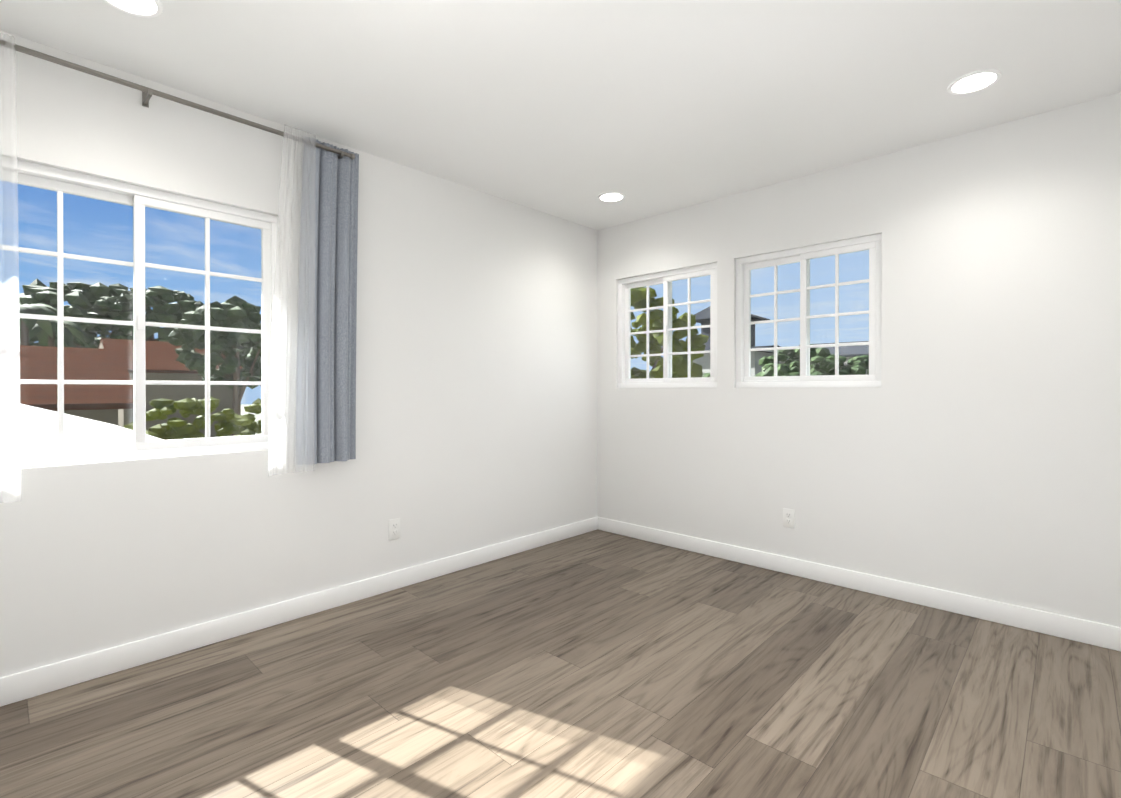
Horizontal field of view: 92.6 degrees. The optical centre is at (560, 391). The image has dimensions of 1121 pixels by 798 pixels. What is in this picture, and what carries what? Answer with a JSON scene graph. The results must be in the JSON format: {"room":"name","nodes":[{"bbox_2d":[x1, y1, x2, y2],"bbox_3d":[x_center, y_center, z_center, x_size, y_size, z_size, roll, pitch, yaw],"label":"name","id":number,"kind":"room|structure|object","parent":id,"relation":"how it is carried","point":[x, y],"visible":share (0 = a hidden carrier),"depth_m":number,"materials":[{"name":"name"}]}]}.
{"room":"empty bedroom","nodes":[
{"label":"empty bedroom","id":0,"kind":"room"},
{"bbox_2d":[0,30,596,676],"bbox_3d":[-1.115,-0.088,3.006,0.160,2.440,4.264,0,0,44],"label":"wall","id":1,"kind":"structure","parent":0,"point":[476,376],"depth_m":2.80,"materials":[{"name":"paint"}]},
{"bbox_2d":[0,156,279,469],"bbox_3d":[-1.790,-0.288,2.278,0.080,1.145,1.090,0,0,44],"label":"window","id":2,"kind":"structure","parent":1,"relation":"in","point":[139,199],"depth_m":2.26,"materials":[{"name":"white plastic"}]},
{"bbox_2d":[0,39,354,159],"bbox_3d":[-1.747,-1.217,2.140,0.110,0.060,1.879,0,0,44],"label":"curtain rod","id":3,"kind":"object","parent":1,"relation":"attached to","point":[147,93],"visible":0.92,"depth_m":2.20,"materials":[{"name":"silver metal"}]},
{"bbox_2d":[0,33,20,502],"bbox_3d":[-2.017,-0.427,1.790,0.046,1.637,0.300,0,0,44],"label":"sheer curtain","id":4,"kind":"object","parent":3,"relation":"hanging from","point":[7,309],"visible":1,"depth_m":1.88,"materials":[{"name":"white fabric"}]},
{"bbox_2d":[268,125,315,475],"bbox_3d":[-1.274,-0.430,2.539,0.039,1.637,0.220,0,0,44],"label":"sheer curtain","id":5,"kind":"object","parent":3,"relation":"hanging from","point":[290,305],"visible":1,"depth_m":2.54,"materials":[{"name":"white fabric"}]},
{"bbox_2d":[296,136,358,464],"bbox_3d":[-1.166,-0.447,2.714,0.068,1.609,0.312,0,0,44],"label":"curtain","id":6,"kind":"object","parent":3,"relation":"hanging from","point":[335,239],"visible":0.79,"depth_m":2.71,"materials":[{"name":"fabric"}]},
{"bbox_2d":[0,517,595,706],"bbox_3d":[-1.051,1.080,2.950,0.018,0.104,3.944,0,0,44],"label":"baseboard","id":7,"kind":"structure","parent":1,"relation":"attached to","point":[26,684],"depth_m":2.49,"materials":[{"name":"white wood"}]},
{"bbox_2d":[389,518,399,539],"bbox_3d":[-0.948,0.786,3.063,0.008,0.114,0.070,0,0,44],"label":"outlet","id":8,"kind":"object","parent":1,"relation":"attached to","point":[394,528],"visible":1,"depth_m":3.06,"materials":[{"name":"white plastic"}]},
{"bbox_2d":[0,529,1120,797],"bbox_3d":[0.233,1.197,1.730,3.880,0.120,4.264,0,0,44],"label":"floor","id":9,"kind":"structure","parent":0,"point":[598,665],"depth_m":1.96,"materials":[{"name":"laminate"}]},
{"bbox_2d":[0,0,1120,229],"bbox_3d":[0.233,-1.363,1.720,3.880,0.120,4.264,0,0,44],"label":"ceiling","id":10,"kind":"structure","parent":0,"point":[570,110],"depth_m":2.21,"materials":[{"name":"paint"}]},
{"bbox_2d":[104,0,162,17],"bbox_3d":[-1.429,-1.300,1.774,0.184,0.006,0.184,0,0,44],"label":"recessed light","id":11,"kind":"object","parent":10,"relation":"in","point":[147,8],"visible":1,"depth_m":1.81,"materials":[{"name":"white"}]},
{"bbox_2d":[598,192,624,201],"bbox_3d":[0.343,-1.308,3.613,0.184,0.006,0.184,0,0,44],"label":"recessed light","id":12,"kind":"object","parent":10,"relation":"in","point":[611,197],"visible":1,"depth_m":3.61,"materials":[{"name":"white"}]},
{"bbox_2d":[947,69,1001,94],"bbox_3d":[1.744,-1.302,2.262,0.184,0.006,0.184,0,0,44],"label":"recessed light","id":13,"kind":"object","parent":10,"relation":"in","point":[975,81],"visible":1,"depth_m":2.25,"materials":[{"name":"white"}]},
{"bbox_2d":[597,92,1120,626],"bbox_3d":[1.647,-0.089,3.212,3.560,2.440,0.160,0,0,44],"label":"wall","id":14,"kind":"structure","parent":0,"point":[971,446],"depth_m":2.81,"materials":[{"name":"paint"}]},
{"bbox_2d":[618,263,716,387],"bbox_3d":[0.800,-0.457,3.999,0.867,0.860,0.080,0,0,44],"label":"window","id":15,"kind":"structure","parent":14,"relation":"in","point":[666,279],"depth_m":3.98,"materials":[{"name":"white plastic"}]},
{"bbox_2d":[783,508,794,527],"bbox_3d":[1.413,0.785,3.322,0.070,0.114,0.008,0,0,44],"label":"outlet","id":16,"kind":"object","parent":14,"relation":"attached to","point":[789,518],"visible":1,"depth_m":3.32,"materials":[{"name":"white plastic"}]},
{"bbox_2d":[736,234,881,387],"bbox_3d":[1.514,-0.455,3.320,0.864,0.860,0.080,0,0,44],"label":"window","id":17,"kind":"structure","parent":14,"relation":"in","point":[872,244],"depth_m":3.29,"materials":[{"name":"white plastic"}]},
{"bbox_2d":[596,516,1120,650],"bbox_3d":[1.589,1.079,3.149,3.510,0.104,0.018,0,0,44],"label":"baseboard","id":18,"kind":"structure","parent":14,"relation":"attached to","point":[1067,627],"depth_m":2.91,"materials":[{"name":"white wood"}]},
{"label":"outside","id":19,"kind":"structure","parent":0,"visible":0},
{"bbox_2d":[241,404,261,434],"bbox_3d":[10.638,4.115,44.313,280.000,0.300,320.000,0,0,44],"label":"ground","id":20,"kind":"structure","parent":19,"point":[244,412],"depth_m":87.82,"materials":[{"name":"white"}]},
{"bbox_2d":[0,303,64,345],"bbox_3d":[-21.495,0.240,21.405,2.905,7.635,2.835,0,0,44],"label":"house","id":21,"kind":"structure","parent":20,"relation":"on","point":[41,324],"depth_m":21.34,"materials":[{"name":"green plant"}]},
{"bbox_2d":[5,320,88,347],"bbox_3d":[-23.406,0.350,24.533,2.851,7.390,2.828,0,0,44],"label":"palm tree","id":22,"kind":"object","parent":20,"relation":"on","point":[68,339],"depth_m":24.52,"materials":[{"name":"green plant"}]},
{"bbox_2d":[0,344,133,425],"bbox_3d":[-18.567,1.359,13.564,8.000,5.460,11.500,0,0,44],"label":"house","id":23,"kind":"structure","parent":20,"relation":"on","point":[107,370],"depth_m":14.97,"materials":[{"name":"brown tile"}]},
{"bbox_2d":[0,399,163,448],"bbox_3d":[-7.003,2.020,5.993,3.800,4.200,3.550,0,0,44],"label":"canopy","id":24,"kind":"object","parent":20,"relation":"on","point":[70,433],"depth_m":5.71,"materials":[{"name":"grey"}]},
{"bbox_2d":[0,278,261,388],"bbox_3d":[-36.527,-2.737,46.287,12.428,13.386,29.998,0,0,44],"label":"tree line far","id":25,"kind":"object","parent":20,"relation":"on","point":[47,292],"depth_m":42.76,"materials":[{"name":"green plant"}]},
{"bbox_2d":[98,338,242,436],"bbox_3d":[-23.347,0.535,31.759,8.900,6.960,5.900,0,0,44],"label":"house","id":26,"kind":"structure","parent":20,"relation":"on","point":[123,419],"depth_m":29.00,"materials":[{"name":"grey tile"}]},
{"bbox_2d":[124,397,253,439],"bbox_3d":[-7.016,2.097,10.117,2.148,4.012,2.094,0,0,44],"label":"shrub","id":27,"kind":"object","parent":20,"relation":"on","point":[157,430],"depth_m":9.78,"materials":[{"name":"green plant"}]},
{"bbox_2d":[168,296,261,435],"bbox_3d":[-14.343,-0.069,23.709,5.081,8.233,4.872,0,0,44],"label":"tree","id":28,"kind":"object","parent":20,"relation":"on","point":[223,340],"depth_m":22.42,"materials":[{"name":"green plant"}]},
{"bbox_2d":[234,398,261,435],"bbox_3d":[-7.719,2.086,14.909,2.776,3.995,2.822,0,0,44],"label":"shrub","id":29,"kind":"object","parent":20,"relation":"on","point":[254,424],"depth_m":14.34,"materials":[{"name":"green plant"}]},
{"bbox_2d":[631,287,708,378],"bbox_3d":[0.767,1.096,8.997,3.402,6.024,3.393,0,0,44],"label":"tree","id":30,"kind":"object","parent":20,"relation":"on","point":[676,334],"depth_m":8.15,"materials":[{"name":"green plant"}]},
{"bbox_2d":[693,307,787,376],"bbox_3d":[15.457,-1.780,47.909,7.900,11.460,7.900,0,0,44],"label":"tower house","id":31,"kind":"structure","parent":20,"relation":"on","point":[703,314],"depth_m":46.48,"materials":[{"name":"grey"}]},
{"bbox_2d":[702,344,868,376],"bbox_3d":[16.186,0.385,35.991,14.644,7.227,10.803,0,0,44],"label":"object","id":32,"kind":"object","parent":20,"relation":"on","point":[863,360],"depth_m":35.03,"materials":[{"name":"green plant"}]},
{"bbox_2d":[795,341,868,375],"bbox_3d":[22.997,-0.012,43.511,6.900,7.960,6.900,0,0,44],"label":"house","id":33,"kind":"structure","parent":20,"relation":"on","point":[854,352],"depth_m":40.89,"materials":[{"name":"grey"}]}
]}

